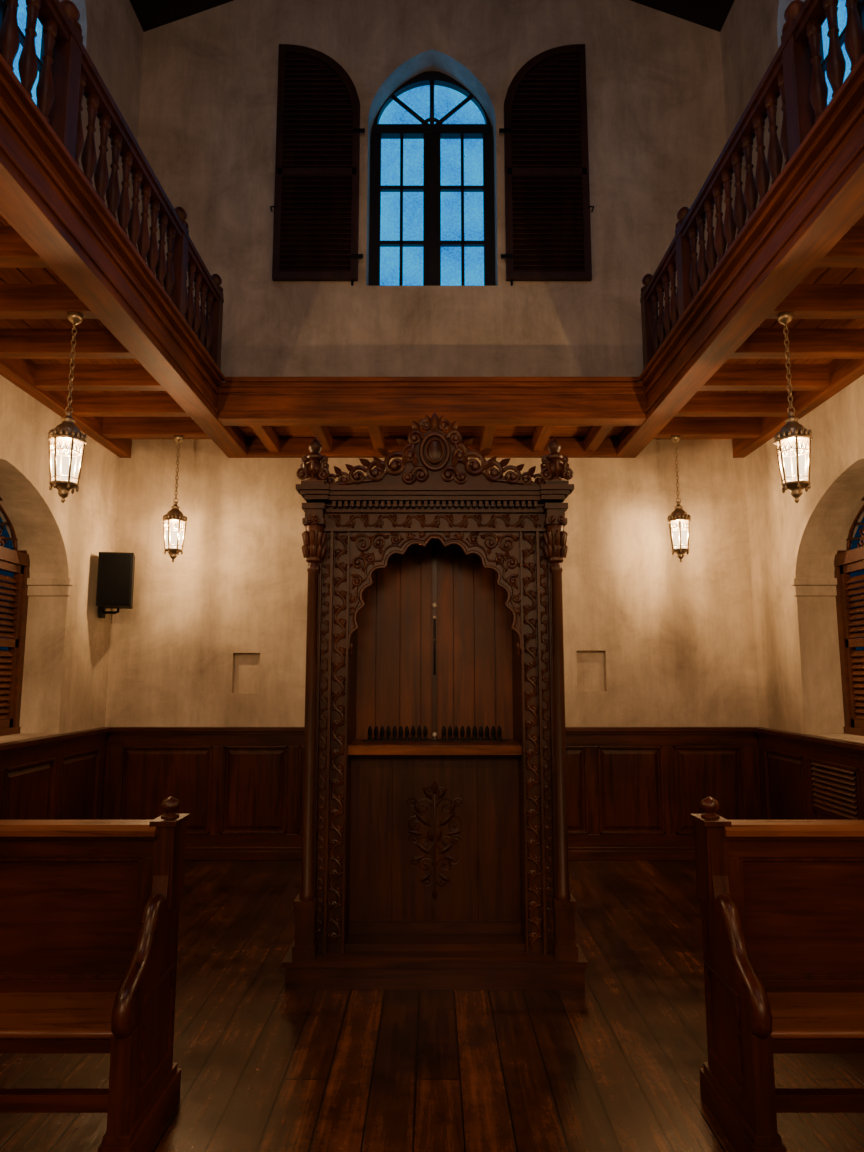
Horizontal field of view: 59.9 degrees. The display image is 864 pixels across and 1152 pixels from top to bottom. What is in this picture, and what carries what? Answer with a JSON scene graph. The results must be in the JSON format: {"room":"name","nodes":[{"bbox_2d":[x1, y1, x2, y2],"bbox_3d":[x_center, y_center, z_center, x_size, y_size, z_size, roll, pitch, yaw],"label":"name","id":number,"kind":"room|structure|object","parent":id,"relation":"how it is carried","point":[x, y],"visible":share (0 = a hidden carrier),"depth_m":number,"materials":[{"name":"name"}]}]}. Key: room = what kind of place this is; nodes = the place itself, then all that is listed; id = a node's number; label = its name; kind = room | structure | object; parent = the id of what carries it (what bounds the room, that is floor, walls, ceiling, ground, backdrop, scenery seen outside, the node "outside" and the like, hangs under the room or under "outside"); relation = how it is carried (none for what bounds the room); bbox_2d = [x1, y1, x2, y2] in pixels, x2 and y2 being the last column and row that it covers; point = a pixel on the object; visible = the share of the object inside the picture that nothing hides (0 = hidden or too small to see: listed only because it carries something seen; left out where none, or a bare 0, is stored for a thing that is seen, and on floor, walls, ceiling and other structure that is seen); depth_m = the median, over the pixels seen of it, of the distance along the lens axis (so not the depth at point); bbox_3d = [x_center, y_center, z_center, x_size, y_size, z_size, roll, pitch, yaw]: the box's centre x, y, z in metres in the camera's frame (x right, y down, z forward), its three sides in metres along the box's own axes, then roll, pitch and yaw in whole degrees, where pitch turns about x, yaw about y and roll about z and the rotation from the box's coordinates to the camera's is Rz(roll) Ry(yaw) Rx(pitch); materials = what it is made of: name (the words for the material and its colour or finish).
{"room":"house of worship","nodes":[
{"label":"house of worship","id":0,"kind":"room"},
{"bbox_2d":[0,0,143,742],"bbox_3d":[-2.970,-2.069,1.906,0.420,7.600,10.480,0,-8,0],"label":"wall","id":1,"kind":"structure","parent":0,"point":[66,655],"depth_m":5.71,"materials":[{"name":"paint"}]},
{"bbox_2d":[0,497,29,735],"bbox_3d":[-3.103,0.145,4.742,0.115,1.890,1.900,0,-8,0],"label":"window","id":2,"kind":"structure","parent":1,"relation":"in","point":[14,563],"depth_m":5.50,"materials":[{"name":"brown wood"}]},
{"bbox_2d":[0,0,43,107],"bbox_3d":[-3.035,-4.026,5.351,0.090,2.420,1.260,0,-8,0],"label":"window","id":3,"kind":"structure","parent":1,"relation":"in","point":[21,10],"depth_m":5.63,"materials":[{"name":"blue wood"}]},
{"bbox_2d":[27,578,72,595],"bbox_3d":[-2.900,-0.259,3.070,0.340,0.135,5.320,0,-8,0],"label":"trim","id":4,"kind":"structure","parent":1,"relation":"attached to","point":[37,586],"depth_m":5.66,"materials":[{"name":"paint"}]},
{"bbox_2d":[0,728,109,819],"bbox_3d":[-2.717,1.165,1.435,0.085,1.065,9.550,0,-8,0],"label":"wall paneling","id":5,"kind":"structure","parent":1,"relation":"attached to","point":[58,776],"depth_m":5.37,"materials":[{"name":"brown wood"}]},
{"bbox_2d":[96,552,134,617],"bbox_3d":[-2.592,0.081,6.169,0.290,0.520,0.282,1,-8,-10],"label":"loudspeaker","id":6,"kind":"object","parent":1,"relation":"attached to","point":[115,575],"visible":1,"depth_m":6.04,"materials":[{"name":"black plastic"}]},
{"bbox_2d":[0,54,247,457],"bbox_3d":[-2.160,-1.836,1.876,1.200,0.330,9.640,0,-8,0],"label":"balcony","id":7,"kind":"object","parent":1,"relation":"attached to","point":[141,371],"visible":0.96,"depth_m":4.17,"materials":[{"name":"brown wood"}]},
{"bbox_2d":[48,312,86,502],"bbox_3d":[-1.920,-0.893,3.970,0.184,1.033,0.184,0,-8,0],"label":"hanging lantern","id":8,"kind":"object","parent":7,"relation":"hanging from","point":[67,444],"visible":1,"depth_m":3.90,"materials":[{"name":"white glass"}]},
{"bbox_2d":[0,0,223,369],"bbox_3d":[-1.660,-2.469,1.470,0.120,0.820,8.670,0,-8,0],"label":"balcony balustrade","id":9,"kind":"object","parent":7,"relation":"on","point":[68,72],"visible":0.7,"depth_m":3.79,"materials":[{"name":"brown wood"}]},
{"bbox_2d":[163,435,186,561],"bbox_3d":[-2.060,-0.621,6.033,0.184,1.033,0.184,0,-8,0],"label":"hanging lantern","id":10,"kind":"object","parent":7,"relation":"hanging from","point":[174,521],"visible":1,"depth_m":5.96,"materials":[{"name":"white glass"}]},
{"bbox_2d":[105,0,758,726],"bbox_3d":[0.000,-2.009,6.972,6.360,8.804,0.420,0,-8,0],"label":"wall","id":11,"kind":"structure","parent":0,"point":[214,635],"depth_m":6.77,"materials":[{"name":"paint"}]},
{"bbox_2d":[270,44,364,285],"bbox_3d":[-1.056,-3.839,6.960,0.862,2.411,0.082,0,-8,0],"label":"window shutter","id":12,"kind":"object","parent":11,"relation":"attached to","point":[316,206],"visible":1,"depth_m":6.94,"materials":[{"name":"brown wood"}]},
{"bbox_2d":[101,727,762,846],"bbox_3d":[0.000,1.794,6.216,5.520,1.065,0.085,0,-8,0],"label":"wall paneling","id":13,"kind":"structure","parent":11,"relation":"attached to","point":[237,786],"depth_m":6.23,"materials":[{"name":"brown wood"}]},
{"bbox_2d":[369,71,494,285],"bbox_3d":[0.000,-3.773,7.270,1.260,2.420,0.090,0,-8,0],"label":"window","id":14,"kind":"structure","parent":11,"relation":"in","point":[432,212],"depth_m":7.27,"materials":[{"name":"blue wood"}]},
{"bbox_2d":[217,377,646,457],"bbox_3d":[0.000,-1.274,6.144,3.260,0.330,1.030,0,-8,0],"label":"balcony","id":15,"kind":"object","parent":11,"relation":"attached to","point":[279,417],"visible":0.88,"depth_m":5.68,"materials":[{"name":"brown wood"}]},
{"bbox_2d":[185,847,695,859],"bbox_3d":[0.000,2.273,6.159,5.520,0.100,0.075,0,-8,0],"label":"baseboard","id":16,"kind":"structure","parent":11,"relation":"attached to","point":[191,853],"depth_m":6.12,"materials":[{"name":"brown wood"}]},
{"bbox_2d":[499,44,593,285],"bbox_3d":[1.056,-3.839,6.960,0.862,2.411,0.082,0,-8,0],"label":"window shutter","id":17,"kind":"object","parent":11,"relation":"attached to","point":[545,130],"visible":1,"depth_m":6.94,"materials":[{"name":"brown wood"}]},
{"bbox_2d":[0,860,863,1151],"bbox_3d":[0.000,1.758,1.403,6.360,0.120,10.480,0,-8,0],"label":"floor","id":18,"kind":"structure","parent":0,"point":[613,1064],"depth_m":3.00,"materials":[{"name":"brown wood"}]},
{"bbox_2d":[0,797,189,1151],"bbox_3d":[-1.775,1.311,2.520,1.744,1.058,0.481,0,-8,0],"label":"wooden pew","id":19,"kind":"object","parent":18,"relation":"on","point":[89,909],"visible":1,"depth_m":2.63,"materials":[{"name":"brown wood"}]},
{"bbox_2d":[282,412,587,989],"bbox_3d":[0.015,0.602,4.154,1.470,2.890,0.866,0,-8,0],"label":"carved wooden ark","id":20,"kind":"object","parent":18,"relation":"on","point":[435,820],"visible":1,"depth_m":3.96,"materials":[{"name":"brown wood"}]},
{"bbox_2d":[690,797,863,1151],"bbox_3d":[1.805,1.311,2.520,1.684,1.058,0.481,0,-8,0],"label":"wooden pew","id":21,"kind":"object","parent":18,"relation":"on","point":[782,901],"visible":1,"depth_m":2.63,"materials":[{"name":"brown wood"}]},
{"bbox_2d":[130,0,733,31],"bbox_3d":[0.000,-6.300,2.463,6.960,1.512,10.480,0,-8,0],"label":"ceiling","id":22,"kind":"structure","parent":0,"point":[151,14],"depth_m":7.09,"materials":[{"name":"brown wood"}]},
{"bbox_2d":[720,0,863,742],"bbox_3d":[2.970,-2.069,1.906,0.420,7.600,10.480,0,-8,0],"label":"wall","id":23,"kind":"structure","parent":0,"point":[796,641],"depth_m":5.74,"materials":[{"name":"paint"}]},
{"bbox_2d":[616,54,863,457],"bbox_3d":[2.160,-1.836,1.876,1.200,0.330,9.640,0,-8,0],"label":"balcony","id":24,"kind":"object","parent":23,"relation":"attached to","point":[720,372],"visible":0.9,"depth_m":4.20,"materials":[{"name":"brown wood"}]},
{"bbox_2d":[667,435,690,561],"bbox_3d":[1.980,-0.621,6.033,0.184,1.033,0.184,0,-8,0],"label":"hanging lantern","id":25,"kind":"object","parent":24,"relation":"hanging from","point":[679,521],"visible":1,"depth_m":5.95,"materials":[{"name":"white glass"}]},
{"bbox_2d":[640,0,863,369],"bbox_3d":[1.660,-2.469,1.470,0.120,0.820,8.670,0,-8,0],"label":"balcony balustrade","id":26,"kind":"object","parent":24,"relation":"on","point":[795,72],"visible":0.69,"depth_m":3.79,"materials":[{"name":"brown wood"}]},
{"bbox_2d":[774,311,812,502],"bbox_3d":[1.900,-0.893,3.970,0.184,1.033,0.184,0,-8,0],"label":"hanging lantern","id":27,"kind":"object","parent":24,"relation":"hanging from","point":[793,441],"visible":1,"depth_m":3.89,"materials":[{"name":"white glass"}]},
{"bbox_2d":[754,728,863,819],"bbox_3d":[2.717,1.165,1.435,0.085,1.065,9.550,0,-8,0],"label":"wainscoting","id":28,"kind":"structure","parent":23,"relation":"attached to","point":[804,776],"depth_m":5.37,"materials":[{"name":"brown wood"}]},
{"bbox_2d":[791,578,836,595],"bbox_3d":[2.900,-0.259,3.070,0.340,0.135,5.320,0,-8,0],"label":"trim","id":29,"kind":"structure","parent":23,"relation":"attached to","point":[801,586],"depth_m":5.66,"materials":[{"name":"paint"}]},
{"bbox_2d":[820,0,863,107],"bbox_3d":[3.035,-4.026,5.351,0.090,2.420,1.260,0,-8,0],"label":"window","id":30,"kind":"structure","parent":23,"relation":"in","point":[842,10],"depth_m":5.63,"materials":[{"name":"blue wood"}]},
{"bbox_2d":[834,497,863,735],"bbox_3d":[3.103,0.145,4.742,0.115,1.890,1.900,0,-8,0],"label":"window","id":31,"kind":"structure","parent":23,"relation":"in","point":[849,563],"depth_m":5.51,"materials":[{"name":"brown wood"}]}
]}

